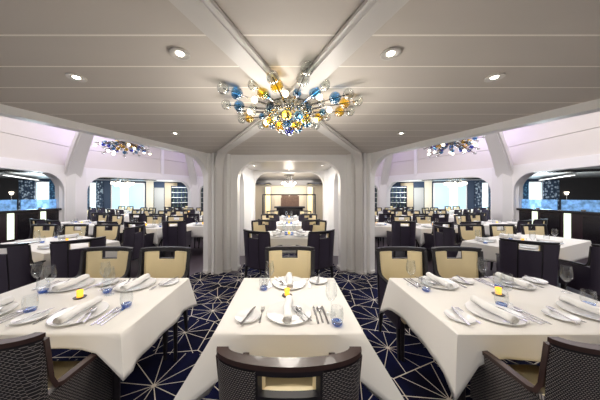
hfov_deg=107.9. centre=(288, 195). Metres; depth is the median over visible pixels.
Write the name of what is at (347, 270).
baseboard
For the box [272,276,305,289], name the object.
dinner plate
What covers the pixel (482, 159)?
wall
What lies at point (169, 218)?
backrest cushion
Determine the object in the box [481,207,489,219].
armchair
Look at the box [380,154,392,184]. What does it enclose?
branch
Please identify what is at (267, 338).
tablecloth
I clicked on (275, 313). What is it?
dinner plate
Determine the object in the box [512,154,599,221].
wall
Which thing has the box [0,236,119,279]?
tablecloth
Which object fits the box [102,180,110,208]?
wall
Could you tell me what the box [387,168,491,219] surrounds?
wall
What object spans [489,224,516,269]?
armchair
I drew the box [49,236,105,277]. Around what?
armchair
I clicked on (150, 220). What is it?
backrest cushion
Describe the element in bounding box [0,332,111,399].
armchair
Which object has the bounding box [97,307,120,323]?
spoon
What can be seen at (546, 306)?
knife
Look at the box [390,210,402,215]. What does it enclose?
armchair
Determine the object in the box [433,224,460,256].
armchair
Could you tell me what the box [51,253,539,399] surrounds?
carpet
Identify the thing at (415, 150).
trim
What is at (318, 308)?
spoon
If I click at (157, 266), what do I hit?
backrest cushion
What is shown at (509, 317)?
rolled napkin
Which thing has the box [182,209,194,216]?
armchair
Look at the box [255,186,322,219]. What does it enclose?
wall
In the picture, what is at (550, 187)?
curtain
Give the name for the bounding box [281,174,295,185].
chandelier
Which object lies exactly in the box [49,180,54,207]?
curtain
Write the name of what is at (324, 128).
beam
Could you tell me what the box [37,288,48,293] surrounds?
water glass
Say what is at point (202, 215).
armchair
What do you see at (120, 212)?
armchair
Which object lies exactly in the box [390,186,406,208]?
wine rack
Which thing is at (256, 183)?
trim
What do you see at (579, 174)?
ceiling
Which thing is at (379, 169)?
wall
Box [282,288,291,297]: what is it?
votive candle
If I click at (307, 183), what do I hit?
trim
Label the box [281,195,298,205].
painting
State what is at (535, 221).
armchair
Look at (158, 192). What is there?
door
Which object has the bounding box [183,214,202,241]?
armchair
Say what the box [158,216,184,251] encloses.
armchair
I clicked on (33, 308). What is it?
water glass
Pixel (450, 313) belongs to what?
bread plate
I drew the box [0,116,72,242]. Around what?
wall
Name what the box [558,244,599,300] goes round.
armchair
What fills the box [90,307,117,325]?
knife
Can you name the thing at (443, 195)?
window
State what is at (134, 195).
window
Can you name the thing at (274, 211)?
armchair
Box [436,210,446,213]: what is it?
armchair
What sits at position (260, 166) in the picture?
ceiling
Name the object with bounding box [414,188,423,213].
door
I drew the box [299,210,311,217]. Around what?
armchair
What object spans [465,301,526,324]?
dinner plate
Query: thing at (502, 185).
column
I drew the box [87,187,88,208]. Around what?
curtain
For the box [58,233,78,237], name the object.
rolled napkin
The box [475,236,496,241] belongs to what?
rolled napkin
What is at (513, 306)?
knife
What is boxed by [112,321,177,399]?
dining table
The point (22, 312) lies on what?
knife
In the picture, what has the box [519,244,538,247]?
rolled napkin
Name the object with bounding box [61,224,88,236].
armchair
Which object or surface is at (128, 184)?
chandelier
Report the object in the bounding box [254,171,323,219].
wall
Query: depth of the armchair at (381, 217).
7.39 m
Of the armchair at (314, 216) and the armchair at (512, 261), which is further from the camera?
the armchair at (314, 216)
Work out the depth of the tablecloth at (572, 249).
3.67 m
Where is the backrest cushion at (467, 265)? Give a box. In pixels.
[435,251,478,277]
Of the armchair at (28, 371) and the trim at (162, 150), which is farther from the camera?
the trim at (162, 150)
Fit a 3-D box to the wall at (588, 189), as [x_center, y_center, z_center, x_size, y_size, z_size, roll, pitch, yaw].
[15.409,0.300,11.214,2.727,2.500,0.060,0,0,26]
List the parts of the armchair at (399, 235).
arm, panel, panel, backrest, panel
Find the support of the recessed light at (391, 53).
in the ceiling at (548, 51)
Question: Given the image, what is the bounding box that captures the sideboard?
[274,206,304,215]
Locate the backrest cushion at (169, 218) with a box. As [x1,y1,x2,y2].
[168,217,182,223]
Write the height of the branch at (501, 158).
2.710 m
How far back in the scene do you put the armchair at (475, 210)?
11.27 m
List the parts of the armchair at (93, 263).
arm rail, rail, arm rail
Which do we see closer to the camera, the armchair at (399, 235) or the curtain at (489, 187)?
the armchair at (399, 235)
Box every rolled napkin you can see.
[0,296,14,305]
[15,238,41,242]
[38,244,49,247]
[51,274,89,291]
[53,296,101,324]
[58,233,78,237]
[120,273,149,290]
[283,295,292,322]
[286,272,293,288]
[426,272,453,288]
[470,295,518,323]
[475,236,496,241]
[495,272,532,288]
[499,233,520,237]
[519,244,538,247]
[536,238,562,242]
[559,295,599,314]
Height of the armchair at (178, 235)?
0.950 m
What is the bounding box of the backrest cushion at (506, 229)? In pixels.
[492,226,512,235]
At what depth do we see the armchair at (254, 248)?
3.68 m
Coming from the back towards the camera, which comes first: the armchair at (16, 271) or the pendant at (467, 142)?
the pendant at (467, 142)
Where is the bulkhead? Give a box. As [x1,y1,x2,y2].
[255,180,322,185]
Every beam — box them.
[169,0,290,104]
[215,108,287,273]
[286,0,408,104]
[286,108,362,273]
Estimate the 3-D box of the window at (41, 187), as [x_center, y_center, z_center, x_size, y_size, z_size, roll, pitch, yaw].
[-13.609,-0.005,12.070,0.629,1.610,0.080,0,0,-26]
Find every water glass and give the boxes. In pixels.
[23,306,37,312]
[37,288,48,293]
[102,288,111,293]
[121,301,131,307]
[260,285,267,290]
[331,318,341,326]
[421,287,430,291]
[494,283,503,287]
[495,301,507,306]
[582,301,595,305]
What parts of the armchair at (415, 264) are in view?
leg, arm rail, arm, leg, rail, backrest, arm rail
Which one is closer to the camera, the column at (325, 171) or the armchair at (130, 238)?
the armchair at (130, 238)
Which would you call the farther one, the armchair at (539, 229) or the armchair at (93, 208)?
the armchair at (93, 208)
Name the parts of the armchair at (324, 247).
panel, backrest, rail, panel, panel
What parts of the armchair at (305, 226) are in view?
panel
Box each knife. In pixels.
[0,307,26,318]
[0,312,22,323]
[5,307,54,325]
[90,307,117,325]
[100,308,125,325]
[240,306,255,324]
[313,305,318,323]
[321,306,328,323]
[451,307,469,324]
[507,307,541,324]
[513,306,551,324]
[546,306,578,323]
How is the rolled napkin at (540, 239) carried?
on the dinner plate
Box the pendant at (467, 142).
[424,136,485,156]
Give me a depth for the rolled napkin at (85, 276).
1.88 m
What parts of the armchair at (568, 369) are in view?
arm, arm rail, seat, panel, rail, backrest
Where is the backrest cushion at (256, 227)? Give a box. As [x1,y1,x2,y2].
[253,222,267,231]
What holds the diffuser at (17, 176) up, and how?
attached to the ceiling lamp at (11, 175)
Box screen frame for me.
[262,194,315,213]
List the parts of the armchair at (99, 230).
rail, arm rail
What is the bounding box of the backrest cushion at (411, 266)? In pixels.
[380,251,422,279]
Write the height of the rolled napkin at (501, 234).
0.045 m
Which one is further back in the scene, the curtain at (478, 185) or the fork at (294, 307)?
the curtain at (478, 185)
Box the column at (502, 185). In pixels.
[492,167,522,221]
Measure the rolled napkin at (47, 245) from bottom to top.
0.045 m
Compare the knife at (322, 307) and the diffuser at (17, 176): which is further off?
the diffuser at (17, 176)
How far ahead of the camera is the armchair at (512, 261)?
2.90 m
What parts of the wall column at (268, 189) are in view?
glow panel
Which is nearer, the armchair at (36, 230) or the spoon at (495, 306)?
the spoon at (495, 306)
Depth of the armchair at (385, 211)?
9.79 m
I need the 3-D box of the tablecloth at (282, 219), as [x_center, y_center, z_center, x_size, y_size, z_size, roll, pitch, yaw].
[0.015,0.998,8.108,1.125,0.399,1.044,0,0,0]
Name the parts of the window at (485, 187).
pane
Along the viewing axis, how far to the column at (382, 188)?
11.76 m
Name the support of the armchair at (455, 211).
on the floor
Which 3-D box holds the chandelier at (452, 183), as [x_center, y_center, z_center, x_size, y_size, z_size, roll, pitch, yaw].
[8.977,-0.728,11.800,1.024,0.445,1.047,0,0,0]
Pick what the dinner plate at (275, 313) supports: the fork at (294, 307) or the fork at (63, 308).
the fork at (294, 307)
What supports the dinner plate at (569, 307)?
on the tablecloth at (457, 347)
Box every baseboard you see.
[203,265,240,274]
[337,265,374,274]
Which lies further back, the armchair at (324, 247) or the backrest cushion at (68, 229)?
the backrest cushion at (68, 229)
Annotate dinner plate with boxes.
[0,302,18,314]
[46,302,108,325]
[47,278,94,291]
[114,277,155,290]
[266,301,311,324]
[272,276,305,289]
[418,276,458,288]
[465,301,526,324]
[489,276,536,288]
[519,245,537,248]
[556,300,599,320]
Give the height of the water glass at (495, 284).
0.112 m
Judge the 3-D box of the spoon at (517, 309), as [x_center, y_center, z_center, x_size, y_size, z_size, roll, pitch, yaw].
[1.590,0.793,1.458,0.036,0.006,0.196,0,0,-1]
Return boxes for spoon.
[82,307,96,322]
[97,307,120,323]
[296,306,311,320]
[316,306,323,322]
[495,306,533,321]
[511,307,543,322]
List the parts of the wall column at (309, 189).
glow panel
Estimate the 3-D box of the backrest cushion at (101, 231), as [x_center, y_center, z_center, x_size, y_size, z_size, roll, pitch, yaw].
[-3.803,0.876,4.574,0.481,0.468,0.085,0,0,4]
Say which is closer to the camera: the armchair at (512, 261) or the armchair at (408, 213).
the armchair at (512, 261)
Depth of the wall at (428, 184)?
14.35 m
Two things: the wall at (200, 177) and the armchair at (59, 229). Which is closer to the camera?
the armchair at (59, 229)
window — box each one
[35,181,48,207]
[89,182,95,208]
[111,182,144,209]
[433,182,466,209]
[482,182,488,208]
[529,181,542,207]
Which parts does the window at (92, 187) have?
pane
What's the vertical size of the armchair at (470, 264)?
0.950 m
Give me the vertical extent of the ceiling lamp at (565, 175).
0.070 m
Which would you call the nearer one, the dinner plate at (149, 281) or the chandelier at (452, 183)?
the dinner plate at (149, 281)
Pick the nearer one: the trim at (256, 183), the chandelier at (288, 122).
the chandelier at (288, 122)
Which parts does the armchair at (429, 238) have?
arm, panel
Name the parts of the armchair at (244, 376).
arm rail, panel, rail, seat, backrest, panel, arm rail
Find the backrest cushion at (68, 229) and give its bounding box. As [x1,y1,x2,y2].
[65,226,85,235]
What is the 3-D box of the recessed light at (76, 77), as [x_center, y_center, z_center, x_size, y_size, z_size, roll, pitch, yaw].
[-1.530,-0.852,1.570,0.114,0.011,0.114,0,0,0]
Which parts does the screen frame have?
post, post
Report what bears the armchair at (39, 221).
on the floor
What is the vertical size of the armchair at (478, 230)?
0.950 m
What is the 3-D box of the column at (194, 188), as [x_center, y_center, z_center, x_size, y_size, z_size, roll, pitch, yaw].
[-5.200,0.240,12.000,0.581,2.620,0.660,0,0,0]
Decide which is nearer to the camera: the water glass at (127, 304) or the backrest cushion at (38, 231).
the water glass at (127, 304)
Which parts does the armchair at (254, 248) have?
panel, panel, rail, backrest, panel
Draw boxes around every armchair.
[0,243,50,293]
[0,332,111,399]
[14,224,57,241]
[29,219,46,229]
[46,219,61,235]
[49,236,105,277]
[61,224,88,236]
[73,246,132,277]
[88,214,108,236]
[89,207,95,220]
[90,212,101,221]
[92,224,120,240]
[96,221,122,242]
[97,207,105,213]
[103,213,115,221]
[110,215,123,224]
[115,209,123,214]
[120,224,144,260]
[123,222,156,247]
[126,206,133,210]
[129,213,145,221]
[131,210,141,213]
[134,246,190,359]
[143,210,153,215]
[145,215,162,245]
[149,214,165,220]
[158,210,171,215]
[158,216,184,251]
[162,221,190,256]
[166,209,178,214]
[175,210,187,215]
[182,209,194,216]
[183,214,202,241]
[198,215,202,247]
[216,346,361,399]
[243,229,281,277]
[251,219,271,237]
[258,219,283,253]
[261,214,272,224]
[265,246,314,277]
[266,210,278,217]
[266,214,279,221]
[294,219,319,253]
[296,229,334,277]
[298,214,311,221]
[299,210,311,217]
[305,214,316,224]
[306,219,326,237]
[376,213,395,240]
[376,246,427,359]
[383,209,395,216]
[387,221,415,256]
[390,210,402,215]
[393,216,418,246]
[406,210,419,215]
[412,214,428,220]
[415,215,432,250]
[421,222,454,248]
[424,210,434,215]
[431,246,513,359]
[432,213,448,221]
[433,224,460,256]
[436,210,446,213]
[454,209,461,214]
[454,215,467,224]
[455,221,481,242]
[457,224,490,261]
[463,213,474,221]
[468,214,489,236]
[470,337,599,399]
[473,207,480,213]
[476,212,486,221]
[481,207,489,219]
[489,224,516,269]
[496,238,559,286]
[516,219,531,232]
[520,224,548,235]
[531,218,547,229]
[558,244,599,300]
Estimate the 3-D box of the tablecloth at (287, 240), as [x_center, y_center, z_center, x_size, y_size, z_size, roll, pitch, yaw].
[0.005,0.998,4.564,1.125,0.399,1.055,0,0,0]
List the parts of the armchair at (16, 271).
panel, backrest, rail, panel, arm rail, arm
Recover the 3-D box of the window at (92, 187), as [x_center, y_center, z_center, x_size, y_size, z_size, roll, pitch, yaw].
[-11.671,-0.005,13.003,0.375,1.610,0.080,0,0,-26]
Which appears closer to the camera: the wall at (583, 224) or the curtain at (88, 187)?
the wall at (583, 224)
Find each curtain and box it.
[19,180,34,209]
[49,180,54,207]
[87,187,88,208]
[96,181,102,209]
[475,181,481,209]
[489,187,490,208]
[523,180,528,207]
[543,180,558,209]
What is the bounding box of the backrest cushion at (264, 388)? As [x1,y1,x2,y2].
[262,377,315,390]
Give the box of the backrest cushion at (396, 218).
[395,217,409,223]
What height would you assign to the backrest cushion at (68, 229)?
0.468 m
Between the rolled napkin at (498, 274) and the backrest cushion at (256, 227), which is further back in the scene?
the backrest cushion at (256, 227)
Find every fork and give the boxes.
[32,308,65,324]
[75,307,91,322]
[259,307,264,322]
[291,306,304,321]
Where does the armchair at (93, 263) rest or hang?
on the carpet
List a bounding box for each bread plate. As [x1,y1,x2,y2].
[10,310,49,324]
[95,278,118,285]
[159,278,179,285]
[235,309,259,322]
[309,277,326,283]
[444,309,475,323]
[452,276,473,283]
[522,276,548,283]
[541,308,580,322]
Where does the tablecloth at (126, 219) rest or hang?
on the dining table
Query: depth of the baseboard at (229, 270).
4.39 m
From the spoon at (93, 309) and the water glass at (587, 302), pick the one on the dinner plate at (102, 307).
the spoon at (93, 309)
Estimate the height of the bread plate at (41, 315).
0.018 m
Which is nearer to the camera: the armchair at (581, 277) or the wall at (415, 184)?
the armchair at (581, 277)
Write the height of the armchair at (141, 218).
0.950 m
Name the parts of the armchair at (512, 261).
arm, panel, rail, panel, panel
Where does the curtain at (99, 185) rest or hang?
hanging from the wall at (106, 183)
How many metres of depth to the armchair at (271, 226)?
5.43 m
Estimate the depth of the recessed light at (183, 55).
1.30 m
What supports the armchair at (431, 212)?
on the floor
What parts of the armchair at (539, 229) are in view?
rail, backrest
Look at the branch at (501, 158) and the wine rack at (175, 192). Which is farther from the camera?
the wine rack at (175, 192)
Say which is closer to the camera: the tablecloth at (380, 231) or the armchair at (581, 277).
the armchair at (581, 277)
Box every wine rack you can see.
[171,186,187,208]
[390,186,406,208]
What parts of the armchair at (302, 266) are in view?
arm rail, rail, arm rail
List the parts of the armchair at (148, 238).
panel, arm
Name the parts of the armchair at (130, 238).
panel, rail, panel, panel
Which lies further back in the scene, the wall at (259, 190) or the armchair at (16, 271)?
the wall at (259, 190)
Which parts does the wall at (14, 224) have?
glass panel, panel, glass panel, panel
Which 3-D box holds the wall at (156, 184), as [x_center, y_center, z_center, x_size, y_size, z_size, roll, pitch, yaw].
[-11.293,0.300,13.340,14.984,2.500,0.200,0,0,-26]
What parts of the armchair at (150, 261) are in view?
arm rail, leg, rail, backrest, leg, arm rail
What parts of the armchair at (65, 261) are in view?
panel, panel, rail, panel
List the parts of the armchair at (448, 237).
panel, panel, rail, backrest, panel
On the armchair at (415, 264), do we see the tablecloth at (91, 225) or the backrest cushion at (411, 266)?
the backrest cushion at (411, 266)
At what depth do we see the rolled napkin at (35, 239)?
3.71 m
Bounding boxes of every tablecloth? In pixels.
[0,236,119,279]
[0,278,197,380]
[61,222,96,235]
[118,215,138,221]
[120,224,176,246]
[174,278,403,399]
[187,222,202,236]
[268,231,309,252]
[276,222,301,230]
[280,218,297,221]
[375,222,390,236]
[379,278,599,399]
[401,224,457,245]
[439,215,459,224]
[456,233,591,261]
[481,222,531,235]
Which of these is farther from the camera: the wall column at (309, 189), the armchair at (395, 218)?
the wall column at (309, 189)
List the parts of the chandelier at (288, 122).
globe, globe, arm, arm, bulb, arm, globe, arm, globe, globe, globe, globe, arm, bulb, globe, globe, globe, globe, globe, arm, globe, globe, globe, globe, arm, globe, globe, arm, arm, arm, globe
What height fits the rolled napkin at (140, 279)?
0.045 m
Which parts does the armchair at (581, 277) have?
arm, arm rail, panel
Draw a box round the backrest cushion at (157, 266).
[144,251,186,277]
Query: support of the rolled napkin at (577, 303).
on the dinner plate at (569, 307)
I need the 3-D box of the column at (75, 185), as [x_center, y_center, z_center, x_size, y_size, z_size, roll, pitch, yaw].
[-8.000,0.240,8.000,0.739,2.620,0.840,0,0,0]
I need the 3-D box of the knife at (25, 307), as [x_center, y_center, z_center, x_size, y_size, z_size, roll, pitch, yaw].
[-1.872,0.794,1.452,0.016,0.003,0.225,0,0,-2]
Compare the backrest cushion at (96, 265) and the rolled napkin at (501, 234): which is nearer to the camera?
the backrest cushion at (96, 265)
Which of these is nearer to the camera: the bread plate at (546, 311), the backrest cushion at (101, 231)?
the bread plate at (546, 311)
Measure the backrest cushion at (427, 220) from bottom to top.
0.468 m
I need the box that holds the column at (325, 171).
[324,170,327,237]
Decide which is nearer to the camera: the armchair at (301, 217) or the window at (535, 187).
the armchair at (301, 217)
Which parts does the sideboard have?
door, door, door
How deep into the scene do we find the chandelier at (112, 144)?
5.39 m
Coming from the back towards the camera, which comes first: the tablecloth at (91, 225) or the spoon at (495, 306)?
the tablecloth at (91, 225)
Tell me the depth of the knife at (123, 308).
1.44 m
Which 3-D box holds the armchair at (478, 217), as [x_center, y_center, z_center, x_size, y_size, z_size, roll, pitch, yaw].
[6.133,1.075,6.960,0.574,0.950,0.541,0,0,-18]
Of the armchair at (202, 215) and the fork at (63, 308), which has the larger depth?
the armchair at (202, 215)
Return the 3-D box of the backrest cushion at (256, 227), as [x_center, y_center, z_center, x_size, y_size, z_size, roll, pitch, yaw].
[-0.676,0.876,5.430,0.481,0.468,0.085,0,0,-31]
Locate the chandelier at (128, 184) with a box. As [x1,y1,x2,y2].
[110,178,134,186]
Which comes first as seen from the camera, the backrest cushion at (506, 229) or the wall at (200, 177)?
the backrest cushion at (506, 229)
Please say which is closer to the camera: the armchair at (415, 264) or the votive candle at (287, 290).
the votive candle at (287, 290)
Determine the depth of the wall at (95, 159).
9.60 m
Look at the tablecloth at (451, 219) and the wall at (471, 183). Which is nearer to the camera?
the tablecloth at (451, 219)
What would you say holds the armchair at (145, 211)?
on the floor
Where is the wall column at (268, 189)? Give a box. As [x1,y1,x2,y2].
[265,186,271,213]
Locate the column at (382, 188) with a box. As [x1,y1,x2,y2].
[377,176,386,210]
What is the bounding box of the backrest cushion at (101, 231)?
[96,226,117,239]
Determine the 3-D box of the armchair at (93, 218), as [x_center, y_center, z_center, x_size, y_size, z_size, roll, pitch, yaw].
[-7.042,1.075,8.185,0.574,0.950,0.541,0,0,17]
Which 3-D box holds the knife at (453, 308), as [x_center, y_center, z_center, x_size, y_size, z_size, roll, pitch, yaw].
[1.114,0.777,1.423,0.016,0.003,0.225,0,0,14]
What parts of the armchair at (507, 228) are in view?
rail, backrest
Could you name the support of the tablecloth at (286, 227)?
on the dining table
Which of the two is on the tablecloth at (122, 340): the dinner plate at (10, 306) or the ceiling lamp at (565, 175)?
the dinner plate at (10, 306)
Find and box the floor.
[131,237,593,298]
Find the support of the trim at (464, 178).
attached to the ceiling at (579, 174)
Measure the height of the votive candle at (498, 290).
0.058 m
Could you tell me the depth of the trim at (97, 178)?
11.76 m
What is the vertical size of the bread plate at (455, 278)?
0.018 m
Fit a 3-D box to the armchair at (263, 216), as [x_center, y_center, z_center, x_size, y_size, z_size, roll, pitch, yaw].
[-0.570,1.075,7.054,0.574,0.950,0.595,0,0,-31]
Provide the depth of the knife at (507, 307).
1.42 m
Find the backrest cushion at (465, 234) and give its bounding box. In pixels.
[460,226,481,239]
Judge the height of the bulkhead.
0.300 m
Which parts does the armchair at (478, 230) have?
arm rail, rail, backrest, arm rail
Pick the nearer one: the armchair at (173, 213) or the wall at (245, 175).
the wall at (245, 175)
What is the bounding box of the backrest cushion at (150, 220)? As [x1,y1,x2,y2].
[147,217,161,223]
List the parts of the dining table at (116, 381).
leg, leg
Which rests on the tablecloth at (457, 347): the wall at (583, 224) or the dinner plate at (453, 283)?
the dinner plate at (453, 283)
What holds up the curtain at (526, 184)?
hanging from the window at (535, 187)
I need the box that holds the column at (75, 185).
[55,167,85,221]
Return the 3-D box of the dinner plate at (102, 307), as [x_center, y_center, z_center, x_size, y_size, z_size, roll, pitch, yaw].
[-1.400,0.788,1.460,0.304,0.018,0.304,0,0,0]
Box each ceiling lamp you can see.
[1,173,39,179]
[538,173,576,179]
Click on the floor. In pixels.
(196, 258)
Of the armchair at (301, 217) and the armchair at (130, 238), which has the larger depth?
the armchair at (301, 217)
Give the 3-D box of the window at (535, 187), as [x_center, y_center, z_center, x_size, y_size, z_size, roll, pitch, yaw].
[13.609,-0.005,12.070,0.629,1.610,0.080,0,0,26]
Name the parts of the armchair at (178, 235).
panel, panel, backrest, panel, arm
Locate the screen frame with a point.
(262, 194)
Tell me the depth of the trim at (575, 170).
7.92 m
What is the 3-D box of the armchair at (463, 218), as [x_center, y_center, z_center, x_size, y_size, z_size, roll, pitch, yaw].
[5.470,1.075,6.719,0.574,0.950,0.541,0,0,-21]
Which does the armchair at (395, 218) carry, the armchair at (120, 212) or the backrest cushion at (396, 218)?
the backrest cushion at (396, 218)
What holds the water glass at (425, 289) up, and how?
on the tablecloth at (457, 347)
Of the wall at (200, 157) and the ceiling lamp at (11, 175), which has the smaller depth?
the wall at (200, 157)
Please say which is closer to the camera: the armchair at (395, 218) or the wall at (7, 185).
the armchair at (395, 218)
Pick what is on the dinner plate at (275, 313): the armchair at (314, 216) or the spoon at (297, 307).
the spoon at (297, 307)
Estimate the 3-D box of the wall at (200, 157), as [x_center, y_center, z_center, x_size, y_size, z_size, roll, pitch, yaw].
[-2.350,0.346,2.930,0.130,2.408,3.357,0,0,24]
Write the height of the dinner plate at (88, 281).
0.018 m
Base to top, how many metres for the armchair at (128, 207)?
0.950 m
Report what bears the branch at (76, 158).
attached to the column at (75, 185)
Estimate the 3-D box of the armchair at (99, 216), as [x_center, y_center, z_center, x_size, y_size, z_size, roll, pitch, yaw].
[-6.150,1.075,6.966,0.574,0.950,0.541,0,0,23]
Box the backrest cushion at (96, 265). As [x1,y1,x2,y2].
[85,251,127,277]
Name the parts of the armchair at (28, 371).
backrest, rail, panel, seat, arm rail, arm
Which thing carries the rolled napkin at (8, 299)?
on the dinner plate at (10, 306)
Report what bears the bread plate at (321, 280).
on the tablecloth at (267, 338)
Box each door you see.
[154,188,163,213]
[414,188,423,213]
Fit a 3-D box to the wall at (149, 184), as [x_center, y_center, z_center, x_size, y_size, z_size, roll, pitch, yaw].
[-8.470,0.300,14.556,1.798,2.500,0.060,0,0,-26]
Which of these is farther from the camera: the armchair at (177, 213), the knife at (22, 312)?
the armchair at (177, 213)
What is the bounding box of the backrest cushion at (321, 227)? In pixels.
[310,222,324,231]
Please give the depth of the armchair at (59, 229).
5.37 m
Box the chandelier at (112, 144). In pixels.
[93,140,150,156]
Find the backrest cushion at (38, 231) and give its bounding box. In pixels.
[33,226,53,238]
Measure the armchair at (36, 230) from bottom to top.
0.950 m
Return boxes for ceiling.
[0,0,599,154]
[0,167,599,181]
[247,162,330,170]
[257,173,320,179]
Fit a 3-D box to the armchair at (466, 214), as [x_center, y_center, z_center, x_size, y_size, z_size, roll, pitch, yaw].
[6.373,1.075,7.942,0.574,0.950,0.541,0,0,-17]
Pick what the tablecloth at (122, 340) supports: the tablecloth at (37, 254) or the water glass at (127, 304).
the water glass at (127, 304)
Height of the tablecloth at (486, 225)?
0.419 m
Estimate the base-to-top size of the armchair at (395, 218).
0.950 m
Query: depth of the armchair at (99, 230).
4.58 m
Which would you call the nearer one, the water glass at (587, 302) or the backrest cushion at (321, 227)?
the water glass at (587, 302)
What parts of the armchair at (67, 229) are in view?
backrest, rail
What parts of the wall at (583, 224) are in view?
panel, glass panel, panel, glass panel, panel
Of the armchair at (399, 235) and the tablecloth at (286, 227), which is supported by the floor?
the armchair at (399, 235)
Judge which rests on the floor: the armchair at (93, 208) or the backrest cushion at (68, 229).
the armchair at (93, 208)
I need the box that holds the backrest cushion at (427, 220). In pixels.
[417,217,430,223]
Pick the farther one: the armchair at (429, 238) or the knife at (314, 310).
the armchair at (429, 238)
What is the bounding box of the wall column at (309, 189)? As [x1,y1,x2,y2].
[306,186,312,213]
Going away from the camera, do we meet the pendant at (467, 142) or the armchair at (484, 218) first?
the pendant at (467, 142)
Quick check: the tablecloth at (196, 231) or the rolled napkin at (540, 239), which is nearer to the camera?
the rolled napkin at (540, 239)
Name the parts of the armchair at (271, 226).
panel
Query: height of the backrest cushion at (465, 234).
0.468 m
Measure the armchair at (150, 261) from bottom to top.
0.950 m
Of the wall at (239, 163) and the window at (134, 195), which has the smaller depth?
the wall at (239, 163)
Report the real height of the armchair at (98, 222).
0.950 m
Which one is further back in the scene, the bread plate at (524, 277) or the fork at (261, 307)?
the bread plate at (524, 277)
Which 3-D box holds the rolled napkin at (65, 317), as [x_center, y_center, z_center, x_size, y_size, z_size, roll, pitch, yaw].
[-1.408,0.759,1.465,0.067,0.045,0.291,0,0,-1]
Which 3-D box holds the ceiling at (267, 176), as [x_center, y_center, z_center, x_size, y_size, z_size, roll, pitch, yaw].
[0.000,-0.900,9.825,4.800,0.060,5.750,0,0,0]
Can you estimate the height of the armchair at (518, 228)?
0.950 m
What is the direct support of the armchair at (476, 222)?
on the floor
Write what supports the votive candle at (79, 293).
on the tablecloth at (122, 340)
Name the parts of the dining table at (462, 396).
leg, leg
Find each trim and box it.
[0,169,37,172]
[97,178,155,180]
[160,149,163,174]
[255,183,270,184]
[307,183,322,184]
[414,149,417,174]
[422,178,480,180]
[540,169,599,172]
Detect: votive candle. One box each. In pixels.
[72,289,86,299]
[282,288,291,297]
[491,286,505,296]
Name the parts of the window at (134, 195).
pane, pane, pane, pane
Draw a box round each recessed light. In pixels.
[65,73,86,81]
[169,47,189,60]
[380,47,400,60]
[484,73,505,81]
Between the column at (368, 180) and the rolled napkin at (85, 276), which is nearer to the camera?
the rolled napkin at (85, 276)
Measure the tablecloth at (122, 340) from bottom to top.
0.304 m
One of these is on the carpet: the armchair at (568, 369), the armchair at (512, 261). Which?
the armchair at (568, 369)
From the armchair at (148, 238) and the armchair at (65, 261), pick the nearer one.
the armchair at (65, 261)
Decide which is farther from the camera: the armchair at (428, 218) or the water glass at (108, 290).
the armchair at (428, 218)
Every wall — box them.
[0,104,206,269]
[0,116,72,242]
[0,157,65,221]
[0,178,27,209]
[28,179,184,218]
[73,131,194,175]
[86,168,190,219]
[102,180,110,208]
[146,181,176,211]
[195,164,202,175]
[199,176,202,206]
[231,155,346,270]
[240,167,249,255]
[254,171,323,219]
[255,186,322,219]
[328,167,337,255]
[371,99,599,269]
[375,164,382,175]
[375,176,378,206]
[383,131,504,175]
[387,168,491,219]
[393,179,549,220]
[401,181,431,209]
[467,180,475,208]
[505,111,599,244]
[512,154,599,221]
[550,177,599,210]
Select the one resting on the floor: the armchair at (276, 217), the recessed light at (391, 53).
the armchair at (276, 217)
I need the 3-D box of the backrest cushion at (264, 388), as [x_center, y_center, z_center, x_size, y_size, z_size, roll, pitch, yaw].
[0.000,0.870,0.846,0.481,0.468,0.085,0,0,0]
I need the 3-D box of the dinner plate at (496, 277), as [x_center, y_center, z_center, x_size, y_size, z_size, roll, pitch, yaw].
[2.020,0.788,1.980,0.304,0.018,0.304,0,0,0]
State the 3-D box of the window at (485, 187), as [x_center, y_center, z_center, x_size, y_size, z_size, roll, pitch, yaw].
[11.671,-0.005,13.003,0.375,1.610,0.080,0,0,26]
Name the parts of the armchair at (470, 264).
arm rail, rail, backrest, arm rail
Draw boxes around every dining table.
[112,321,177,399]
[400,321,533,399]
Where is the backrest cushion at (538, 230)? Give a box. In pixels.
[524,226,544,234]
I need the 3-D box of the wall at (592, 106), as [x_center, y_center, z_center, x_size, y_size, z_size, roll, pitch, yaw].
[2.350,0.346,2.930,0.130,2.408,3.357,0,0,-24]
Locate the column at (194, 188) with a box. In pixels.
[191,176,200,211]
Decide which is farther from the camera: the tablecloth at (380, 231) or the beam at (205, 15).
the tablecloth at (380, 231)
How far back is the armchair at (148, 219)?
6.66 m
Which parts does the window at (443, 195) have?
pane, pane, pane, pane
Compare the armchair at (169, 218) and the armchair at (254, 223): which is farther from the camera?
the armchair at (169, 218)
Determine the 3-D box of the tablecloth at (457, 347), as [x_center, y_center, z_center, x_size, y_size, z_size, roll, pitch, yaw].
[1.666,0.995,1.701,1.519,0.394,1.003,0,0,0]
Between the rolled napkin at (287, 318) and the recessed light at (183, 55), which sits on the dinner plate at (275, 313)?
the rolled napkin at (287, 318)
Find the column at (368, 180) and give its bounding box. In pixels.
[347,153,373,272]
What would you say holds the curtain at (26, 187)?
hanging from the window at (41, 187)
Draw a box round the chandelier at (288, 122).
[217,60,362,135]
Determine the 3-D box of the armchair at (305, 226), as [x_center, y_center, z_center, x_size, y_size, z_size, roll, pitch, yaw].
[0.470,1.075,5.736,0.574,0.950,0.595,0,0,-31]
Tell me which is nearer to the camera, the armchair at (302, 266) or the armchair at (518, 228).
the armchair at (302, 266)
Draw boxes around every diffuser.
[4,175,35,179]
[542,175,573,179]
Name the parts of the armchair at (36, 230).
arm rail, backrest, rail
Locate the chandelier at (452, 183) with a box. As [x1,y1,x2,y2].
[444,178,467,186]
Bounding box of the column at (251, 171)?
[250,170,253,237]
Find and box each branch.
[65,132,93,177]
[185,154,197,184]
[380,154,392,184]
[484,132,512,177]
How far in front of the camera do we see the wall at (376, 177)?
11.92 m
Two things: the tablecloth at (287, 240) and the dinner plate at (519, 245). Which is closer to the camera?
the dinner plate at (519, 245)

